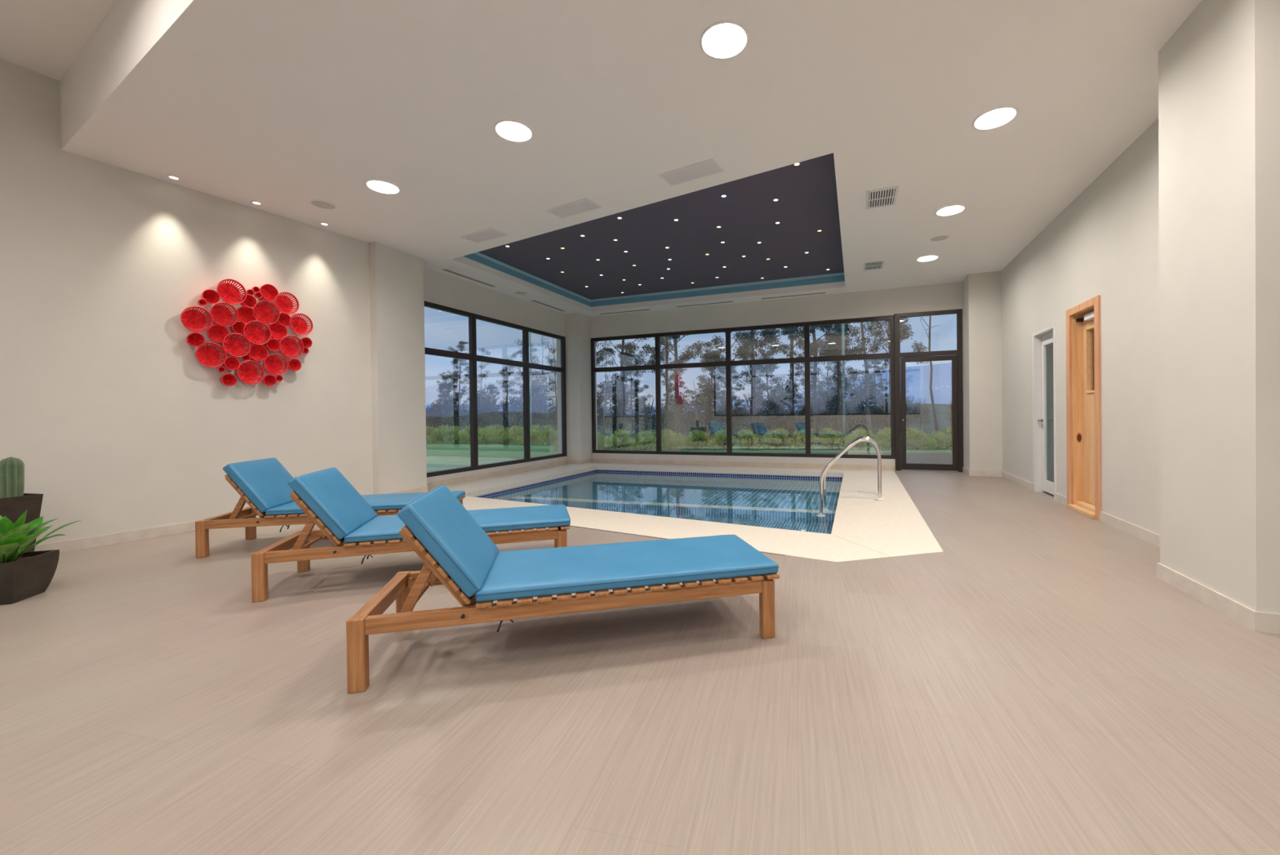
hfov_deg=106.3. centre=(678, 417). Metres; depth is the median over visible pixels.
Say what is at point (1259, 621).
baseboard
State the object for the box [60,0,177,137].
bulkhead
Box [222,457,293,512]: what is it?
cushion
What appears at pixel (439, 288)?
wall
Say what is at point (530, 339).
post
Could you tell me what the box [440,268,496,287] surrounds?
ceiling vent
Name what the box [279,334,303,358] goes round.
wall basket
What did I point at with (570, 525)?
trim
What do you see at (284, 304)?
wall basket
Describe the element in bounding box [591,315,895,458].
window
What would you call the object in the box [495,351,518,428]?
eucalyptus tree
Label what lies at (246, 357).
wall basket
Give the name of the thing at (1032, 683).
floor
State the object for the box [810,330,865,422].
broad tree
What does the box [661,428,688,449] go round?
bush
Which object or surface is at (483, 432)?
bush
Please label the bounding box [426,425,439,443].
bush
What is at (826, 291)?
ceiling vent
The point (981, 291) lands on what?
column
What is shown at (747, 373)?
sapling
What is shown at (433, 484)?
baseboard
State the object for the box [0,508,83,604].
potted plant
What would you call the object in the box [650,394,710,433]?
shrub
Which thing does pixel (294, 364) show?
wall basket
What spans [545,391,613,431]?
shrub
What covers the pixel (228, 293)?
wall basket
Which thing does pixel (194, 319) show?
wall basket
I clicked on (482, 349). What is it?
sapling
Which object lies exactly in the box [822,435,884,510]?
pool handrail
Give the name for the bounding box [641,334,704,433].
eucalyptus tree
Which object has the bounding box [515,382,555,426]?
shrub
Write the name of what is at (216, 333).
wall basket
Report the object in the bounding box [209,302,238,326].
wall basket
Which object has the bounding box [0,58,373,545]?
wall
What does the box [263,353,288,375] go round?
wall basket
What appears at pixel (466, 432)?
bush
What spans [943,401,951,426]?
tree
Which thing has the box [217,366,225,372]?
wall basket
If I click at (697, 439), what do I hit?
bush
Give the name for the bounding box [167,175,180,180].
recessed light
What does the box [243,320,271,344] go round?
wall basket
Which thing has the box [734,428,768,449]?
bush
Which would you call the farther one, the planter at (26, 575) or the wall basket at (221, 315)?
the wall basket at (221, 315)
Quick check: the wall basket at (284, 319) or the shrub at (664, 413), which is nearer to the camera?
the wall basket at (284, 319)
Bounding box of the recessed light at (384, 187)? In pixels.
[364,179,400,194]
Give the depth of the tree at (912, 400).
36.02 m
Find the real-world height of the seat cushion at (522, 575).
0.064 m
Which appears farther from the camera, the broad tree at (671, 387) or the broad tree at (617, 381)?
the broad tree at (617, 381)
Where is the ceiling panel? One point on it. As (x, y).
(806, 204)
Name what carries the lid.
on the pool deck
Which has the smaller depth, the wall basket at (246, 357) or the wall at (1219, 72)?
the wall at (1219, 72)
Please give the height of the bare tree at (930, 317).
9.296 m
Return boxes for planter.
[0,493,43,552]
[0,549,59,604]
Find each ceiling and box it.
[0,0,116,80]
[61,0,1201,316]
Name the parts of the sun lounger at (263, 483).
leg, rail, leg, rail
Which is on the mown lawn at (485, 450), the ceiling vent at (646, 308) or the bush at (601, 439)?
the bush at (601, 439)
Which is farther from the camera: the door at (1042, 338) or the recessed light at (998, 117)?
the door at (1042, 338)
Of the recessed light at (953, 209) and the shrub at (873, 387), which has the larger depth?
the shrub at (873, 387)
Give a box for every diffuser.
[368,181,396,189]
[497,121,529,136]
[703,23,745,51]
[919,255,934,258]
[938,205,961,212]
[976,107,1014,124]
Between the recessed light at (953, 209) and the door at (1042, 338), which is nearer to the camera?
the recessed light at (953, 209)
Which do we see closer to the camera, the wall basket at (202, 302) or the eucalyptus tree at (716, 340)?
the wall basket at (202, 302)
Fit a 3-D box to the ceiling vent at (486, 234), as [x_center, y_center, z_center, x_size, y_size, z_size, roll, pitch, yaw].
[-2.579,-2.402,6.326,0.600,0.012,0.260,0,0,29]
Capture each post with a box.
[528,332,532,426]
[841,323,845,439]
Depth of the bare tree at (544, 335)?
31.31 m
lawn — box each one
[426,440,952,459]
[426,455,518,471]
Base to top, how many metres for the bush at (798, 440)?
0.878 m
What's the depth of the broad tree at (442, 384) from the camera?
46.38 m
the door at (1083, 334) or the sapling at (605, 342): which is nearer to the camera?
the door at (1083, 334)
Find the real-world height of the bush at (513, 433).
1.036 m
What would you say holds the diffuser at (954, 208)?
attached to the recessed light at (953, 209)
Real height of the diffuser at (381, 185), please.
0.004 m
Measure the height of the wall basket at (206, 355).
0.264 m
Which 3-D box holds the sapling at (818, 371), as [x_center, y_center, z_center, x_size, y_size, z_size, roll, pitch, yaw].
[8.006,-2.319,26.158,2.438,6.604,1.958,-1,1,-43]
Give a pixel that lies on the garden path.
(911, 457)
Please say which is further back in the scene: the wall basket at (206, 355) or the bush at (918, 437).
the bush at (918, 437)
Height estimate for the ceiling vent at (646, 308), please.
0.004 m
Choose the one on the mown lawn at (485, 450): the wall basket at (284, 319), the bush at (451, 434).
the bush at (451, 434)
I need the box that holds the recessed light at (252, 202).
[251,200,262,204]
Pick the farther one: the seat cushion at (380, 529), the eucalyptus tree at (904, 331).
the eucalyptus tree at (904, 331)
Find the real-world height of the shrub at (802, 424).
2.605 m
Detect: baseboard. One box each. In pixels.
[34,493,372,552]
[386,457,592,493]
[592,457,895,470]
[962,466,1159,547]
[1156,562,1279,633]
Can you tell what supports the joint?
on the pool deck
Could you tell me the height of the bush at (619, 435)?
0.887 m
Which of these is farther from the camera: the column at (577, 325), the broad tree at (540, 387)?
the broad tree at (540, 387)
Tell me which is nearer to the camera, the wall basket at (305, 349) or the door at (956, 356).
the wall basket at (305, 349)
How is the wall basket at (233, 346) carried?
attached to the wall at (110, 415)
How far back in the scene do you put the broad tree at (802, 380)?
38.10 m
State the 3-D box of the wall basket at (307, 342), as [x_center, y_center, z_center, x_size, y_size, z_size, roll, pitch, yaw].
[-4.555,-0.904,5.812,0.138,0.129,0.119,0,0,29]
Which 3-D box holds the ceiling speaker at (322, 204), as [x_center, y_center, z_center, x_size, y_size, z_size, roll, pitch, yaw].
[-3.987,-2.377,5.359,0.250,0.014,0.250,-1,0,20]
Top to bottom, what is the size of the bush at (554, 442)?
0.887 m
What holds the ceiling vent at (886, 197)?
in the ceiling at (282, 105)
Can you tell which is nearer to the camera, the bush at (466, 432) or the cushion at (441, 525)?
the cushion at (441, 525)
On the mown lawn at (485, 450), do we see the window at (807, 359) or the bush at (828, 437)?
the bush at (828, 437)
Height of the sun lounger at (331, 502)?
0.773 m
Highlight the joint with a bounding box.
[835,535,890,556]
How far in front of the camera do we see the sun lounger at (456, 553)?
2.29 m
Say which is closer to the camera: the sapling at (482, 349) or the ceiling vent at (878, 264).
the ceiling vent at (878, 264)
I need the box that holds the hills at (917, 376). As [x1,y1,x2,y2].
[425,362,951,414]
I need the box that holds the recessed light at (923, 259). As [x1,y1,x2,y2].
[915,254,938,262]
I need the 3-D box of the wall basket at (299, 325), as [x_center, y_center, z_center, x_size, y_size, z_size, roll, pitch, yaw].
[-4.566,-1.113,5.747,0.139,0.260,0.239,0,0,29]
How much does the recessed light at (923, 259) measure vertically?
0.042 m
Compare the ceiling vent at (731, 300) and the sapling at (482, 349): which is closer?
the ceiling vent at (731, 300)
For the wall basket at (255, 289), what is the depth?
5.37 m
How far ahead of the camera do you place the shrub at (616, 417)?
27.82 m
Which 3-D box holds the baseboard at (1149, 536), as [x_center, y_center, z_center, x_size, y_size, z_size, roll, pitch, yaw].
[4.480,1.002,6.016,0.504,0.100,6.026,-1,0,20]
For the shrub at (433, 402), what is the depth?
40.81 m
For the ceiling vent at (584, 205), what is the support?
in the ceiling at (282, 105)
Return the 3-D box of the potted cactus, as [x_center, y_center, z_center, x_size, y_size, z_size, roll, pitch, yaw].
[-5.279,0.747,3.579,0.480,0.875,0.480,-1,0,13]
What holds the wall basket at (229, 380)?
attached to the wall at (110, 415)
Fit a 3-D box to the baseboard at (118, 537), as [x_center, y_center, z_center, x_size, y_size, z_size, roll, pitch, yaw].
[-6.114,1.152,2.836,0.014,0.095,8.380,0,0,27]
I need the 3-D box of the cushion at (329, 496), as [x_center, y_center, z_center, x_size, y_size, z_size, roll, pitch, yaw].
[-2.428,0.588,3.405,0.081,0.488,0.640,-38,10,-13]
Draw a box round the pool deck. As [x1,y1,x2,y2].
[427,462,943,561]
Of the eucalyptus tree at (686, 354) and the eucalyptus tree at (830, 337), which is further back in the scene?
the eucalyptus tree at (686, 354)
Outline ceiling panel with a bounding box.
[478,152,844,299]
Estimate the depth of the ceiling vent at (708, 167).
4.73 m
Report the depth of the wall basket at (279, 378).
5.56 m
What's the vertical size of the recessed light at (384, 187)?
0.042 m
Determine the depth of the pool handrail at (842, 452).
6.34 m
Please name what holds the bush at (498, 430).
on the mown lawn at (485, 450)
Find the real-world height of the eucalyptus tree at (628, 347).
11.107 m
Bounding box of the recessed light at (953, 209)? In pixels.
[935,204,965,216]
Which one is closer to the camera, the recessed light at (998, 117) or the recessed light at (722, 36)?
the recessed light at (722, 36)
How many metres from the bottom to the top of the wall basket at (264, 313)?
0.270 m
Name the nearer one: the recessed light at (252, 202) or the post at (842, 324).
the recessed light at (252, 202)
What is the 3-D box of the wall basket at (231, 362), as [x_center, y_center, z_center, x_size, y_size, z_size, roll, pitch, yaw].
[-4.866,-0.582,5.173,0.139,0.143,0.132,0,0,24]
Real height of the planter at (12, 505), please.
0.580 m
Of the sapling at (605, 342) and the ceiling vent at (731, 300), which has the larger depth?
the sapling at (605, 342)
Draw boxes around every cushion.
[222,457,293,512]
[265,490,465,515]
[288,466,377,539]
[344,504,570,542]
[397,484,498,596]
[475,534,778,601]
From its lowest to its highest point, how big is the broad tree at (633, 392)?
6.492 m
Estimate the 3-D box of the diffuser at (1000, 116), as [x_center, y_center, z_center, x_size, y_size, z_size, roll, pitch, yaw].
[2.589,-2.484,3.922,0.268,0.004,0.268,-1,0,20]
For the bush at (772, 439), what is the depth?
16.34 m
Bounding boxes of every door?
[893,308,963,471]
[1032,323,1056,500]
[1066,294,1102,520]
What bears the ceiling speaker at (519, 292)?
attached to the ceiling at (282, 105)
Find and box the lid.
[857,488,875,492]
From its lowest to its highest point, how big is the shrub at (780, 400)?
3.288 m
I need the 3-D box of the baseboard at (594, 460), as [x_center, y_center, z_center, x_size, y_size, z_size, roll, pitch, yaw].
[1.054,1.013,10.494,6.746,0.089,0.014,-1,0,20]
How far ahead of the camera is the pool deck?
5.15 m
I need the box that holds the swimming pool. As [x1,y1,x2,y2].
[475,469,843,533]
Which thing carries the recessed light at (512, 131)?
in the ceiling at (282, 105)
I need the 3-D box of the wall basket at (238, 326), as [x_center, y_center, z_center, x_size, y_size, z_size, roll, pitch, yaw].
[-4.843,-0.977,5.239,0.137,0.141,0.130,0,0,27]
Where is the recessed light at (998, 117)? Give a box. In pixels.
[972,106,1018,130]
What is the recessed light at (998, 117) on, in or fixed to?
in the ceiling at (282, 105)
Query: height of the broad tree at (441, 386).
4.809 m
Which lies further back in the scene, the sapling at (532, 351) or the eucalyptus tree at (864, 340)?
the sapling at (532, 351)
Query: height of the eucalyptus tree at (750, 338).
10.880 m
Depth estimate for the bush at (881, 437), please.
15.90 m
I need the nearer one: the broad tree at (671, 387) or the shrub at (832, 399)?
the shrub at (832, 399)
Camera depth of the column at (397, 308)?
6.80 m
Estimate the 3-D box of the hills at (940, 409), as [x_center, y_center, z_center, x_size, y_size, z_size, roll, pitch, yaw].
[11.211,-1.370,145.164,520.000,4.578,40.000,-1,0,20]
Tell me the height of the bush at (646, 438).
0.878 m
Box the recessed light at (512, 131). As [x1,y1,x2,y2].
[493,120,533,142]
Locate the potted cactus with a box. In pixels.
[0,457,43,552]
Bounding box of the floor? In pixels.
[0,470,1279,854]
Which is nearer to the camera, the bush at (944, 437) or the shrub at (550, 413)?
the bush at (944, 437)
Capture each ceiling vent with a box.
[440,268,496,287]
[460,227,507,243]
[528,299,565,311]
[546,198,601,218]
[598,308,650,314]
[657,158,724,186]
[675,300,734,307]
[760,291,827,299]
[862,259,884,271]
[865,186,898,209]
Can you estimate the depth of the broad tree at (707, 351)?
40.61 m
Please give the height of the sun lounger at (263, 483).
0.773 m
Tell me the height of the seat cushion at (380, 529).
0.064 m
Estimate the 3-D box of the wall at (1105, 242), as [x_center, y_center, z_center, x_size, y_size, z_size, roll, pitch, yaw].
[4.809,-0.770,5.833,0.270,3.640,6.100,-1,0,20]
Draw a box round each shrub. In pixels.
[425,400,446,427]
[426,399,470,428]
[459,386,497,427]
[466,396,505,428]
[480,395,542,430]
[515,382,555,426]
[542,394,557,430]
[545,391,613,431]
[596,373,633,434]
[626,395,666,435]
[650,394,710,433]
[683,379,724,438]
[708,395,751,436]
[731,392,796,436]
[758,373,804,436]
[789,392,833,435]
[810,390,884,434]
[844,371,888,433]
[859,392,914,434]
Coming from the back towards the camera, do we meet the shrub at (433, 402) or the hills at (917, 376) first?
the hills at (917, 376)
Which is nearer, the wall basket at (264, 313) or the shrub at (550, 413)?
the wall basket at (264, 313)
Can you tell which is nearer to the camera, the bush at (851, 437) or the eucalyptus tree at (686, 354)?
the bush at (851, 437)
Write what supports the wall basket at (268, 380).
attached to the wall at (110, 415)
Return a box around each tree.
[434,370,466,423]
[435,386,453,424]
[442,341,469,430]
[484,384,502,417]
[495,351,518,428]
[511,339,540,399]
[521,377,542,424]
[531,335,556,425]
[532,376,555,429]
[595,341,615,367]
[604,337,650,430]
[607,353,653,429]
[609,381,631,422]
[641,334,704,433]
[643,336,694,431]
[661,356,693,419]
[686,345,725,427]
[693,330,750,373]
[714,358,746,426]
[733,328,786,434]
[746,346,787,429]
[761,325,826,436]
[769,325,841,436]
[787,355,829,419]
[803,323,857,435]
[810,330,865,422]
[835,320,889,437]
[857,317,928,427]
[859,359,888,428]
[900,394,921,427]
[910,398,931,427]
[919,315,942,443]
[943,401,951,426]
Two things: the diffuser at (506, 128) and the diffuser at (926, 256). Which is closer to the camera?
the diffuser at (506, 128)
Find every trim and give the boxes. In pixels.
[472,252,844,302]
[569,524,785,555]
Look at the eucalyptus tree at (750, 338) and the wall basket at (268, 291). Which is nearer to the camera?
the wall basket at (268, 291)
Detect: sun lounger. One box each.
[195,457,465,557]
[250,466,570,601]
[346,484,779,693]
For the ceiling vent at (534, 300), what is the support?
in the ceiling at (282, 105)
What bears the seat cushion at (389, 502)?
on the sun lounger at (263, 483)
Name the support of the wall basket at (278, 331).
attached to the wall at (110, 415)
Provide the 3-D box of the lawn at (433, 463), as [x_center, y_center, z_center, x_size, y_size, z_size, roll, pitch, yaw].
[-12.040,1.405,0.005,7.800,0.010,31.600,-1,0,20]
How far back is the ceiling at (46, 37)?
3.66 m
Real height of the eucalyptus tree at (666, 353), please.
10.992 m
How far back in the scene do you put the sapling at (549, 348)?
29.83 m
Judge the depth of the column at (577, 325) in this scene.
11.31 m
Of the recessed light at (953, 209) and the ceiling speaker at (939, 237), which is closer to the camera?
the recessed light at (953, 209)
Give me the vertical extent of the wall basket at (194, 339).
0.147 m
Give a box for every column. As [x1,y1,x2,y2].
[368,241,426,493]
[556,312,597,460]
[962,271,1002,471]
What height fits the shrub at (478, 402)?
3.824 m
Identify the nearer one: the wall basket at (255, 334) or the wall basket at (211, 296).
the wall basket at (211, 296)
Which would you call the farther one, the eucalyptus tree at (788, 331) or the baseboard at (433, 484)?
the eucalyptus tree at (788, 331)
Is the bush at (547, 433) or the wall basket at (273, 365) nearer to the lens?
the wall basket at (273, 365)
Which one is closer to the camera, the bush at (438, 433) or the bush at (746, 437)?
the bush at (746, 437)
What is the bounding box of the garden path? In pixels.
[764,452,952,463]
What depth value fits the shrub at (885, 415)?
22.87 m
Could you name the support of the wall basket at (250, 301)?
attached to the wall at (110, 415)
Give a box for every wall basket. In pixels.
[180,306,213,332]
[186,332,204,346]
[195,342,226,367]
[197,298,207,306]
[200,288,219,303]
[206,324,229,342]
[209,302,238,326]
[216,279,246,304]
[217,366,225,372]
[219,373,236,386]
[222,333,250,357]
[222,356,239,369]
[229,320,247,333]
[234,306,257,324]
[236,360,264,384]
[239,294,257,307]
[241,354,250,360]
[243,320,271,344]
[246,288,253,295]
[248,344,268,360]
[251,286,259,292]
[252,300,279,324]
[254,291,262,297]
[259,284,278,301]
[261,374,276,386]
[263,337,280,351]
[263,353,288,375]
[266,322,287,339]
[274,291,298,314]
[274,312,291,326]
[275,374,283,381]
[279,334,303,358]
[285,358,301,370]
[288,313,313,334]
[298,337,312,347]
[301,347,308,353]
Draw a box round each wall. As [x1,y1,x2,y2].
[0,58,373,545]
[423,266,566,482]
[590,281,962,465]
[1000,118,1159,534]
[1158,0,1279,613]
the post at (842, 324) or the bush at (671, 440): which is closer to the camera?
the bush at (671, 440)
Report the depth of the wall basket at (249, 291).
5.33 m
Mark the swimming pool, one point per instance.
(789, 502)
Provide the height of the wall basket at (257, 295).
0.071 m
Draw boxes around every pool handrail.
[816,437,884,516]
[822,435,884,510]
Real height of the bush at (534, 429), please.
1.046 m
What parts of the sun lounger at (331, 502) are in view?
leg, rail, leg, rail, rail, leg, leg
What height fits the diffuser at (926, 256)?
0.004 m
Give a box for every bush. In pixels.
[426,423,450,443]
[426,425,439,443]
[442,425,470,444]
[457,424,483,444]
[466,425,497,444]
[485,424,511,444]
[502,424,531,444]
[514,423,541,444]
[536,424,557,444]
[550,439,557,449]
[596,430,612,449]
[606,428,635,449]
[625,429,656,450]
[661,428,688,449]
[680,429,711,449]
[705,427,738,449]
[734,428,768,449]
[762,427,792,449]
[783,428,821,449]
[817,426,851,449]
[844,426,875,449]
[871,426,890,449]
[906,426,941,449]
[928,426,952,449]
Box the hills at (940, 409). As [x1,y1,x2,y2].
[426,403,951,420]
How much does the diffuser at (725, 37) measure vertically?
0.004 m
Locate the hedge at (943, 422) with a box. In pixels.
[426,416,951,446]
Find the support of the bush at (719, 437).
on the mown lawn at (485, 450)
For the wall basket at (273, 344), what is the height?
0.147 m
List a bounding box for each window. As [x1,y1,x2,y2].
[423,300,566,477]
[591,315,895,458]
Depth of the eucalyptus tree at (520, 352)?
34.04 m
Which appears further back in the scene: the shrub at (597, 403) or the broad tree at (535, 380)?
the broad tree at (535, 380)
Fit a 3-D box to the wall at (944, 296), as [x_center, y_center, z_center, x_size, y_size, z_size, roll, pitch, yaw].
[1.616,-0.768,10.405,8.000,3.640,0.250,-1,0,20]
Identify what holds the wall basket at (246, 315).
attached to the wall at (110, 415)
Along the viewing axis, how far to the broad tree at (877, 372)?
34.53 m
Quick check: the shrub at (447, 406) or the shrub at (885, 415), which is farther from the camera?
the shrub at (447, 406)
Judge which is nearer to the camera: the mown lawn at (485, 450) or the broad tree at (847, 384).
the mown lawn at (485, 450)
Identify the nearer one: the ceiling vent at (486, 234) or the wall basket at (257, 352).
the wall basket at (257, 352)
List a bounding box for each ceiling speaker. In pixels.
[309,199,337,209]
[514,290,527,294]
[928,234,949,241]
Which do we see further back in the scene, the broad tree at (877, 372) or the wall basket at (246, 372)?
the broad tree at (877, 372)
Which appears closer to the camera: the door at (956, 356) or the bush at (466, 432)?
the door at (956, 356)
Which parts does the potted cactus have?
cactus stem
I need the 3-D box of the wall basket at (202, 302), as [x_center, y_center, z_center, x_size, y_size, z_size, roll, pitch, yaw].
[-4.947,-1.188,4.957,0.064,0.073,0.067,0,0,27]
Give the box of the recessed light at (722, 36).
[699,21,749,59]
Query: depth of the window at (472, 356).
9.11 m
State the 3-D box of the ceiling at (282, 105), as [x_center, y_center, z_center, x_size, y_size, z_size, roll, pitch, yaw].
[0.189,-2.491,5.739,11.200,0.110,9.954,-1,0,20]
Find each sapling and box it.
[467,347,493,426]
[517,343,550,424]
[535,337,557,429]
[595,340,625,435]
[732,328,779,394]
[810,328,848,427]
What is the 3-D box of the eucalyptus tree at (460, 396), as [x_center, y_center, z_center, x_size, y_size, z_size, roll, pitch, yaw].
[-18.102,-2.562,39.195,2.423,7.495,2.350,-1,0,6]
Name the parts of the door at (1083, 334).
arm, slot frame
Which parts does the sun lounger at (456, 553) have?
leg, rail, leg, rail, cross rail, tie cord, rail, leg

